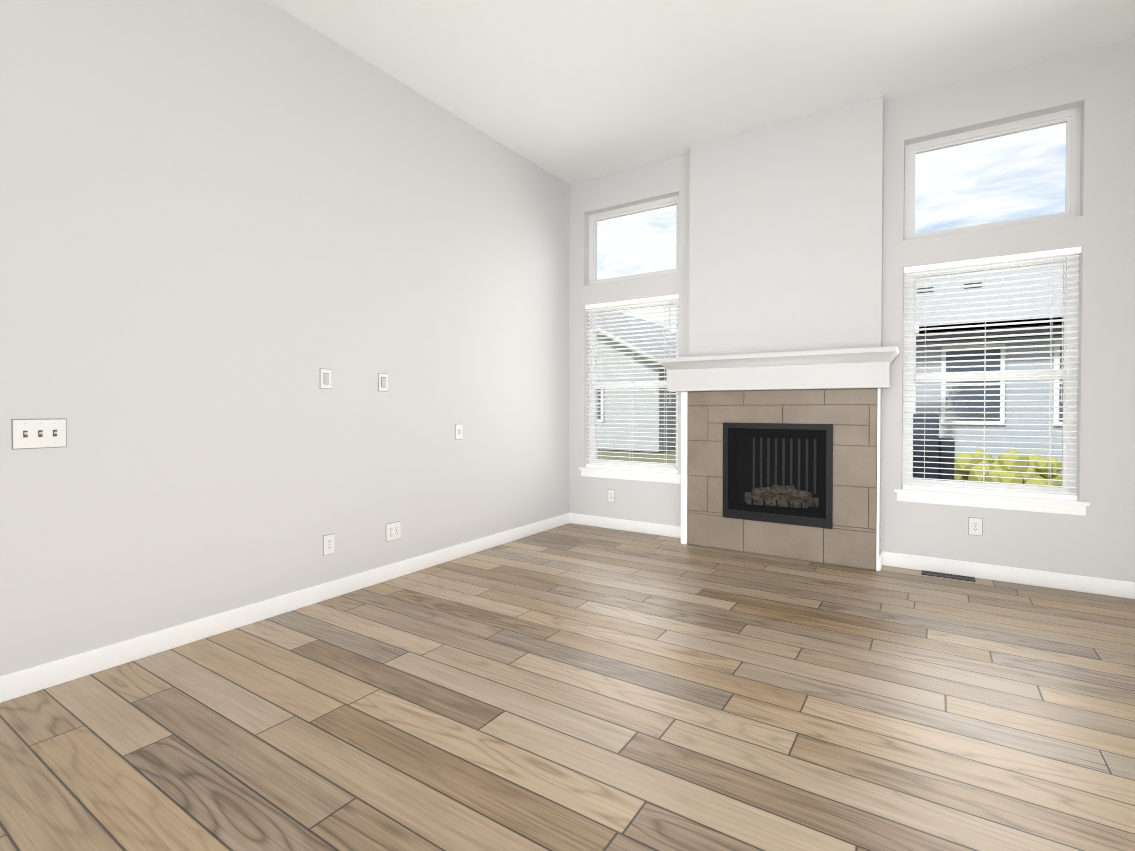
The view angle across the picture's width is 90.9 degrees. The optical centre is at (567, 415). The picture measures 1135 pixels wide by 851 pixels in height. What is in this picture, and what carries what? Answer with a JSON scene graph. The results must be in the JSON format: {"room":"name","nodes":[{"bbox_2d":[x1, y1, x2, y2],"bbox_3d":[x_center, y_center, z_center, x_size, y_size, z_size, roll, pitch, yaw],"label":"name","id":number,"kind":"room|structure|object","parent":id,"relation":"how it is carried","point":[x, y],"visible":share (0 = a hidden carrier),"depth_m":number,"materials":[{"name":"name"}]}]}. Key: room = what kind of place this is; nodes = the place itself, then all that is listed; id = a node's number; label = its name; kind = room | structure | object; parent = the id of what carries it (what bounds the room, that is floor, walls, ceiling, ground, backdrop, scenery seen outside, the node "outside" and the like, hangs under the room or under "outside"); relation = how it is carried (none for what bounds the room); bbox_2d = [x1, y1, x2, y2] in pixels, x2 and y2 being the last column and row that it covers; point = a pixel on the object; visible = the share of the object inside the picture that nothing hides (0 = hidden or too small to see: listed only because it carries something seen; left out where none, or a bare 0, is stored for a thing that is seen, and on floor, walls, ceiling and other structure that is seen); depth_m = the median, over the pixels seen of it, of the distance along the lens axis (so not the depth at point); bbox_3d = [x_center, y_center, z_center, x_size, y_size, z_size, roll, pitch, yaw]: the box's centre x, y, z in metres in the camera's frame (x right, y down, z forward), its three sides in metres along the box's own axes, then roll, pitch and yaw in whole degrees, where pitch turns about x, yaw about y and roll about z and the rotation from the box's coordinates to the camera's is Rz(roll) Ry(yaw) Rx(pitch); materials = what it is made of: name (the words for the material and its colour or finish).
{"room":"living room","nodes":[
{"label":"living room","id":0,"kind":"room"},
{"bbox_2d":[0,0,568,675],"bbox_3d":[-2.518,-0.571,1.978,0.160,3.440,9.320,1,1,33],"label":"wall","id":1,"kind":"structure","parent":0,"point":[228,228],"depth_m":3.00,"materials":[{"name":"white paint"}]},
{"bbox_2d":[11,418,66,449],"bbox_3d":[-2.191,0.075,2.323,0.019,0.124,0.172,1,1,33],"label":"switch plate","id":2,"kind":"object","parent":1,"relation":"attached to","point":[36,433],"visible":1,"depth_m":2.32,"materials":[{"name":"white plastic"}]},
{"bbox_2d":[0,513,571,702],"bbox_3d":[-2.443,1.097,1.952,0.017,0.105,9.000,1,1,33],"label":"baseboard","id":3,"kind":"structure","parent":1,"relation":"attached to","point":[17,684],"depth_m":2.93,"materials":[{"name":"white paint"}]},
{"bbox_2d":[320,368,331,388],"bbox_3d":[-1.476,-0.225,3.417,0.010,0.124,0.080,1,1,33],"label":"light switch","id":4,"kind":"object","parent":1,"relation":"attached to","point":[325,378],"visible":1,"depth_m":3.41,"materials":[{"name":"white plastic"}]},
{"bbox_2d":[323,533,334,555],"bbox_3d":[-1.468,0.794,3.443,0.008,0.124,0.080,1,1,33],"label":"electrical outlet","id":5,"kind":"object","parent":1,"relation":"attached to","point":[328,544],"visible":1,"depth_m":3.44,"materials":[{"name":"white plastic"}]},
{"bbox_2d":[378,373,387,391],"bbox_3d":[-1.243,-0.225,3.772,0.010,0.124,0.080,1,1,33],"label":"light switch","id":6,"kind":"object","parent":1,"relation":"attached to","point":[383,382],"visible":1,"depth_m":3.77,"materials":[{"name":"white plastic"}]},
{"bbox_2d":[386,521,400,541],"bbox_3d":[-1.200,0.799,3.853,0.008,0.124,0.126,1,1,33],"label":"double electrical outlet","id":7,"kind":"object","parent":1,"relation":"attached to","point":[393,530],"visible":1,"depth_m":3.85,"materials":[{"name":"white plastic"}]},
{"bbox_2d":[455,424,461,439],"bbox_3d":[-0.851,0.127,4.378,0.007,0.124,0.080,1,1,33],"label":"switch","id":8,"kind":"object","parent":1,"relation":"attached to","point":[458,431],"visible":1,"depth_m":4.37,"materials":[{"name":"white plastic"}]},
{"bbox_2d":[0,523,1134,850],"bbox_3d":[-0.109,1.231,0.424,5.920,0.120,9.320,1,1,33],"label":"floor","id":9,"kind":"structure","parent":0,"point":[574,687],"depth_m":2.11,"materials":[{"name":"laminate"}]},
{"bbox_2d":[681,388,880,570],"bbox_3d":[1.615,0.457,4.431,1.508,1.318,0.016,1,1,33],"label":"fireplace surround","id":10,"kind":"object","parent":9,"relation":"on","point":[851,537],"visible":0.98,"depth_m":4.34,"materials":[{"name":"brown tile"}]},
{"bbox_2d":[921,570,975,581],"bbox_3d":[2.657,1.120,3.904,0.310,0.006,0.105,1,1,33],"label":"floor vent","id":11,"kind":"object","parent":9,"relation":"in","point":[950,576],"visible":1,"depth_m":3.90,"materials":[{"name":"brown metal"}]},
{"bbox_2d":[267,0,1134,184],"bbox_3d":[-0.109,-2.329,0.375,5.920,0.120,9.320,1,1,33],"label":"ceiling","id":12,"kind":"structure","parent":0,"point":[569,92],"depth_m":3.59,"materials":[{"name":"white paint"}]},
{"bbox_2d":[682,95,883,554],"bbox_3d":[1.671,-0.605,4.502,1.500,3.440,0.186,1,1,33],"label":"wall","id":13,"kind":"structure","parent":0,"point":[785,236],"depth_m":4.40,"materials":[{"name":"white paint"}]},
{"bbox_2d":[723,423,832,528],"bbox_3d":[1.717,0.451,4.527,0.829,0.785,0.313,1,1,33],"label":"firebox","id":14,"kind":"object","parent":13,"relation":"in","point":[781,473],"visible":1,"depth_m":4.51,"materials":[{"name":"black metal"}]},
{"bbox_2d":[659,346,899,391],"bbox_3d":[1.608,-0.342,4.427,1.744,0.275,0.384,1,1,33],"label":"mantel shelf","id":15,"kind":"object","parent":13,"relation":"attached to","point":[847,368],"visible":0.98,"depth_m":4.22,"materials":[{"name":"white paint"}]},
{"bbox_2d":[569,38,1134,581],"bbox_3d":[2.402,-0.601,4.230,5.600,3.440,0.160,1,1,33],"label":"wall","id":16,"kind":"structure","parent":0,"point":[1097,88],"depth_m":3.77,"materials":[{"name":"white paint"}]},
{"bbox_2d":[608,489,614,502],"bbox_3d":[0.426,0.782,5.442,0.080,0.124,0.008,1,1,33],"label":"outlet","id":17,"kind":"object","parent":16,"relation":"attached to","point":[611,495],"visible":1,"depth_m":5.44,"materials":[{"name":"white plastic"}]},
{"bbox_2d":[572,513,680,537],"bbox_3d":[0.563,1.051,5.351,1.260,0.105,0.017,1,1,33],"label":"baseboard","id":18,"kind":"structure","parent":16,"relation":"attached to","point":[596,521],"depth_m":5.33,"materials":[{"name":"white paint"}]},
{"bbox_2d":[579,467,680,483],"bbox_3d":[0.602,0.568,5.367,1.090,0.089,0.126,1,1,33],"label":"sill","id":19,"kind":"structure","parent":16,"relation":"attached to","point":[653,476],"depth_m":5.31,"materials":[{"name":"white paint"}]},
{"bbox_2d":[589,299,678,469],"bbox_3d":[0.648,-0.293,5.426,0.999,1.629,0.058,1,1,33],"label":"window","id":20,"kind":"structure","parent":16,"relation":"in","point":[638,464],"depth_m":5.53,"materials":[{"name":"white plastic"}]},
{"bbox_2d":[585,294,678,472],"bbox_3d":[0.606,-0.293,5.362,0.994,1.625,0.072,1,1,33],"label":"window blind","id":21,"kind":"object","parent":20,"relation":"attached to","point":[636,301],"visible":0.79,"depth_m":5.36,"materials":[{"name":"white plastic"}]},
{"bbox_2d":[589,195,678,284],"bbox_3d":[0.650,-1.663,5.411,0.999,0.729,0.050,1,1,33],"label":"window","id":22,"kind":"structure","parent":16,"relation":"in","point":[594,219],"depth_m":5.45,"materials":[{"name":"white plastic"}]},
{"bbox_2d":[968,517,982,535],"bbox_3d":[2.826,0.769,3.869,0.080,0.124,0.008,1,1,33],"label":"outlet","id":23,"kind":"object","parent":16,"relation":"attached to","point":[975,526],"visible":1,"depth_m":3.87,"materials":[{"name":"white plastic"}]},
{"bbox_2d":[902,253,1078,495],"bbox_3d":[2.932,-0.272,3.930,0.979,1.629,0.058,1,1,33],"label":"window","id":24,"kind":"structure","parent":16,"relation":"in","point":[1064,452],"depth_m":3.85,"materials":[{"name":"white plastic"}]},
{"bbox_2d":[903,246,1081,499],"bbox_3d":[2.889,-0.273,3.866,0.974,1.625,0.072,1,1,33],"label":"window blind","id":25,"kind":"object","parent":24,"relation":"attached to","point":[1030,255],"visible":0.94,"depth_m":3.84,"materials":[{"name":"white plastic"}]},
{"bbox_2d":[894,488,1089,515],"bbox_3d":[2.885,0.588,3.871,1.070,0.089,0.126,1,1,33],"label":"sill","id":26,"kind":"structure","parent":16,"relation":"attached to","point":[1043,505],"depth_m":3.80,"materials":[{"name":"white paint"}]},
{"bbox_2d":[904,107,1080,240],"bbox_3d":[2.934,-1.642,3.915,0.979,0.729,0.050,1,1,33],"label":"window","id":27,"kind":"structure","parent":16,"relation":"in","point":[1071,118],"depth_m":3.83,"materials":[{"name":"white plastic"}]},
{"bbox_2d":[879,551,1134,598],"bbox_3d":[3.511,1.077,3.419,2.790,0.105,0.017,1,1,33],"label":"baseboard","id":28,"kind":"structure","parent":16,"relation":"attached to","point":[1086,584],"depth_m":3.75,"materials":[{"name":"white paint"}]},
{"label":"outside","id":29,"kind":"structure","parent":0,"visible":0},
{"bbox_2d":[598,449,675,464],"bbox_3d":[16.504,0.840,30.879,80.000,0.130,59.839,1,1,33],"label":"ground","id":30,"kind":"structure","parent":29,"point":[607,454],"depth_m":13.79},
{"bbox_2d":[597,311,675,451],"bbox_3d":[1.188,-1.679,21.613,10.366,5.120,10.870,1,1,33],"label":"house","id":31,"kind":"structure","parent":30,"relation":"on","point":[641,439],"depth_m":15.46,"materials":[{"name":"white"}]},
{"bbox_2d":[913,263,1063,472],"bbox_3d":[11.456,-1.700,12.193,14.900,5.420,11.070,1,1,33],"label":"house","id":32,"kind":"structure","parent":30,"relation":"on","point":[1009,421],"depth_m":10.04,"materials":[{"name":"white"}]},
{"bbox_2d":[954,449,1061,486],"bbox_3d":[5.898,0.766,7.544,1.222,0.688,1.099,1,1,33],"label":"shrub","id":33,"kind":"object","parent":30,"relation":"on","point":[1013,474],"depth_m":7.18,"materials":[{"name":"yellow plant"}]},
{"bbox_3d":[4.559,1.113,5.356,5.000,0.020,4.030,1,1,33],"label":"patio slab","id":34,"kind":"object","parent":30,"relation":"on","visible":0},
{"bbox_2d":[902,414,954,487],"bbox_3d":[4.381,0.529,7.157,0.940,1.100,0.599,1,1,33],"label":"outdoor grill","id":35,"kind":"object","parent":34,"relation":"on","point":[933,459],"depth_m":6.81,"materials":[{"name":"grey"}]}
]}

